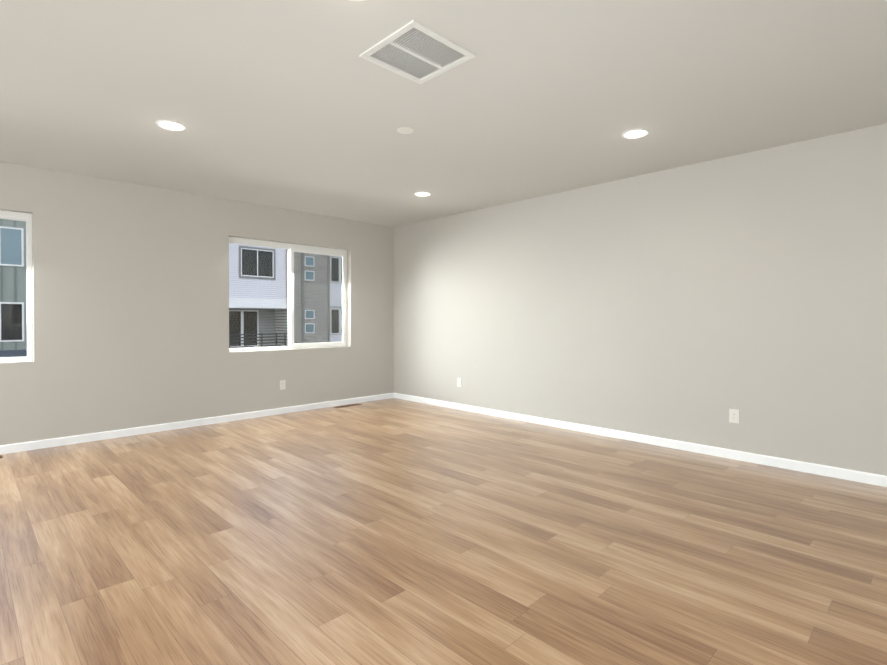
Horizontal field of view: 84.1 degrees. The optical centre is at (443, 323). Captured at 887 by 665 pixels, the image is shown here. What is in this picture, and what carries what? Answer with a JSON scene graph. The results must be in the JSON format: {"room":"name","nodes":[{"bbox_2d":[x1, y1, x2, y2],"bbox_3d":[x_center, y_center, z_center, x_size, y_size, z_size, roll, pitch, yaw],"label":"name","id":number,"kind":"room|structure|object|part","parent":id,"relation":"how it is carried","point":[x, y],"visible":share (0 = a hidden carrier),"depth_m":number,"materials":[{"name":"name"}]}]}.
{"room":"empty living room","nodes":[
{"label":"empty living room","id":0,"kind":"room"},
{"bbox_2d":[0,161,393,444],"bbox_3d":[-4.279,-0.141,4.594,9.960,2.740,0.180,0,1,-45],"label":"wall","id":1,"kind":"structure","parent":0,"point":[130,282],"depth_m":5.50,"materials":[{"name":"paint"}]},
{"bbox_2d":[0,210,32,361],"bbox_3d":[-4.698,-0.346,4.234,1.780,1.445,0.070,0,1,-45],"label":"window","id":2,"kind":"structure","parent":1,"relation":"in","point":[17,216],"depth_m":4.82,"materials":[{"name":"white plastic"}]},
{"bbox_2d":[0,393,393,454],"bbox_3d":[-4.210,1.188,4.536,9.600,0.082,0.014,0,1,-45],"label":"baseboard","id":3,"kind":"structure","parent":1,"relation":"attached to","point":[40,444],"depth_m":5.62,"materials":[{"name":"white wood"}]},
{"bbox_2d":[280,380,284,389],"bbox_3d":[-2.151,0.827,6.575,0.080,0.124,0.006,0,1,-45],"label":"outlet","id":4,"kind":"object","parent":1,"relation":"attached to","point":[281,387],"visible":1,"depth_m":6.56,"materials":[{"name":"white plastic"}]},
{"bbox_2d":[229,237,346,351],"bbox_3d":[-2.101,-0.368,6.784,1.780,1.445,0.094,0,1,-45],"label":"window","id":5,"kind":"structure","parent":1,"relation":"in","point":[255,243],"depth_m":6.77,"materials":[{"name":"white plastic"}]},
{"bbox_3d":[-1.785,-0.353,7.063,0.883,1.359,0.046,0,1,-45],"label":"main window sash","id":6,"kind":"part","parent":5,"relation":"part of","materials":[{"name":"white plastic"}]},
{"bbox_2d":[294,252,341,342],"bbox_3d":[-1.824,-0.371,7.113,0.856,1.377,0.001,0,1,-45],"label":"screen","id":7,"kind":"object","parent":5,"relation":"attached to","point":[315,298],"depth_m":7.10,"materials":[{"name":"grey"}]},
{"bbox_2d":[0,398,886,664],"bbox_3d":[-0.770,1.319,1.057,9.960,0.120,10.160,0,1,-45],"label":"floor","id":8,"kind":"structure","parent":0,"point":[392,531],"depth_m":2.69,"materials":[{"name":"brown wood"}]},
{"bbox_2d":[334,404,361,407],"bbox_3d":[-1.393,1.204,7.163,0.420,0.004,0.090,0,1,-45],"label":"floor vent","id":9,"kind":"object","parent":8,"relation":"in","point":[347,405],"visible":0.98,"depth_m":7.17,"materials":[{"name":"brown metal"}]},
{"bbox_2d":[0,0,886,226],"bbox_3d":[-0.770,-1.556,1.033,9.960,0.150,10.160,0,1,-45],"label":"ceiling","id":10,"kind":"structure","parent":0,"point":[299,105],"depth_m":3.21,"materials":[{"name":"paint"}]},
{"bbox_2d":[156,120,186,130],"bbox_3d":[-2.070,-1.530,3.742,0.208,0.065,0.208,0,1,-45],"label":"recessed light","id":11,"kind":"object","parent":10,"relation":"in","point":[170,125],"visible":0.73,"depth_m":3.78,"materials":[{"name":"white"}]},
{"bbox_2d":[397,127,413,133],"bbox_3d":[-0.298,-1.502,3.841,0.134,0.006,0.134,0,1,-45],"label":"blank plate","id":12,"kind":"object","parent":10,"relation":"attached to","point":[404,130],"visible":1,"depth_m":3.83,"materials":[{"name":"white plastic"}]},
{"bbox_2d":[359,20,475,83],"bbox_3d":[-0.145,-1.505,2.741,0.460,0.041,0.460,0,1,-45],"label":"ceiling vent","id":13,"kind":"object","parent":10,"relation":"in","point":[423,53],"visible":1,"depth_m":2.73,"materials":[{"name":"white metal"}]},
{"bbox_2d":[414,192,431,196],"bbox_3d":[-0.244,-1.547,5.799,0.208,0.065,0.208,0,1,-45],"label":"recessed light","id":14,"kind":"object","parent":10,"relation":"in","point":[422,194],"visible":0.54,"depth_m":5.85,"materials":[{"name":"white"}]},
{"bbox_2d":[622,129,649,138],"bbox_3d":[1.526,-1.531,3.908,0.208,0.065,0.208,0,1,-45],"label":"recessed light","id":15,"kind":"object","parent":10,"relation":"in","point":[634,133],"visible":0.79,"depth_m":3.95,"materials":[{"name":"white"}]},
{"bbox_2d":[394,123,886,475],"bbox_3d":[2.770,-0.140,4.419,0.180,2.740,9.980,0,1,-45],"label":"wall","id":16,"kind":"structure","parent":0,"point":[693,303],"depth_m":4.75,"materials":[{"name":"paint"}]},
{"bbox_2d":[394,393,886,486],"bbox_3d":[2.638,1.189,4.426,0.014,0.082,9.800,0,1,-45],"label":"baseboard","id":17,"kind":"structure","parent":16,"relation":"attached to","point":[847,474],"depth_m":4.74,"materials":[{"name":"white wood"}]},
{"bbox_2d":[729,409,738,423],"bbox_3d":[2.626,0.840,4.441,0.006,0.124,0.080,0,1,-45],"label":"outlet","id":18,"kind":"object","parent":16,"relation":"attached to","point":[736,411],"visible":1,"depth_m":4.44,"materials":[{"name":"white plastic"}]},
{"label":"outside","id":19,"kind":"structure","parent":0,"visible":0},
{"bbox_2d":[0,219,341,357],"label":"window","id":20,"kind":"structure","parent":19,"point":[281,311],"depth_m":24.88,"materials":[{"name":"grey"}]},
{"bbox_3d":[-15.877,-2.807,18.055,0.640,1.360,0.010,0,1,-45],"label":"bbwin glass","id":21,"kind":"part","parent":20,"relation":"part of","materials":[{"name":"blue glass"}]},
{"bbox_3d":[-15.877,-0.042,18.078,0.640,1.390,0.010,0,1,-45],"label":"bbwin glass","id":22,"kind":"part","parent":20,"relation":"part of","materials":[{"name":"grey glass"}]},
{"bbox_3d":[-15.879,-0.042,18.080,0.700,1.450,0.050,0,1,-45],"label":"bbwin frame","id":23,"kind":"part","parent":20,"relation":"part of","materials":[{"name":"white plastic"}]},
{"bbox_3d":[-15.879,-2.807,18.056,0.700,1.420,0.050,0,1,-45],"label":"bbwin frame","id":24,"kind":"part","parent":20,"relation":"part of","materials":[{"name":"white plastic"}]},
{"bbox_3d":[-10.580,0.284,24.920,0.680,1.830,0.010,0,1,-45],"label":"patio door glass","id":25,"kind":"part","parent":20,"relation":"part of","materials":[{"name":"grey glass"}]},
{"bbox_3d":[-10.582,0.284,24.922,0.750,1.900,0.050,0,1,-45],"label":"patio door frame","id":26,"kind":"part","parent":20,"relation":"part of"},
{"bbox_3d":[-10.008,0.279,25.486,0.790,1.830,0.010,0,1,-45],"label":"patio door glass","id":27,"kind":"part","parent":20,"relation":"part of","materials":[{"name":"grey glass"}]},
{"bbox_3d":[-10.009,0.279,25.488,0.860,1.900,0.050,0,1,-45],"label":"patio door frame","id":28,"kind":"part","parent":20,"relation":"part of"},
{"bbox_3d":[-9.257,-2.982,24.471,1.860,1.560,0.055,0,1,-45],"label":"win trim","id":29,"kind":"part","parent":20,"relation":"part of","materials":[{"name":"white plastic"}]},
{"bbox_3d":[-9.257,-2.982,24.471,1.615,1.315,0.010,0,1,-45],"label":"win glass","id":30,"kind":"part","parent":20,"relation":"part of","materials":[{"name":"black glass"}]},
{"bbox_3d":[-9.258,-2.982,24.472,1.660,1.360,0.050,0,1,-45],"label":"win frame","id":31,"kind":"part","parent":20,"relation":"part of","materials":[{"name":"white plastic"}]},
{"bbox_3d":[-9.209,0.888,24.484,2.900,0.780,0.050,0,1,-45],"label":"balcony railing","id":32,"kind":"part","parent":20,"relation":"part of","materials":[{"name":"grey metal"}]},
{"bbox_3d":[-7.157,0.277,26.294,0.520,0.480,0.010,0,1,-45],"label":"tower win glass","id":33,"kind":"part","parent":20,"relation":"part of","materials":[{"name":"blue glass"}]},
{"bbox_3d":[-7.157,-0.463,26.287,0.520,0.440,0.010,0,1,-45],"label":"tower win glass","id":34,"kind":"part","parent":20,"relation":"part of","materials":[{"name":"blue glass"}]},
{"bbox_3d":[-7.157,-2.538,26.269,0.520,0.470,0.010,0,1,-45],"label":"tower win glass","id":35,"kind":"part","parent":20,"relation":"part of","materials":[{"name":"blue glass"}]},
{"bbox_3d":[-7.157,-3.295,26.263,0.520,0.475,0.010,0,1,-45],"label":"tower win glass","id":36,"kind":"part","parent":20,"relation":"part of","materials":[{"name":"blue glass"}]},
{"bbox_3d":[-6.106,-2.999,27.656,0.535,1.375,0.010,0,1,-45],"label":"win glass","id":37,"kind":"part","parent":20,"relation":"part of","materials":[{"name":"black glass"}]},
{"bbox_3d":[-6.107,-2.999,27.657,0.580,1.420,0.050,0,1,-45],"label":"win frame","id":38,"kind":"part","parent":20,"relation":"part of","materials":[{"name":"white plastic"}]},
{"bbox_3d":[-6.106,-0.100,27.681,0.535,1.375,0.010,0,1,-45],"label":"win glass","id":39,"kind":"part","parent":20,"relation":"part of","materials":[{"name":"grey glass"}]},
{"bbox_3d":[-6.107,-0.100,27.682,0.580,1.420,0.050,0,1,-45],"label":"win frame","id":40,"kind":"part","parent":20,"relation":"part of","materials":[{"name":"white plastic"}]}
]}

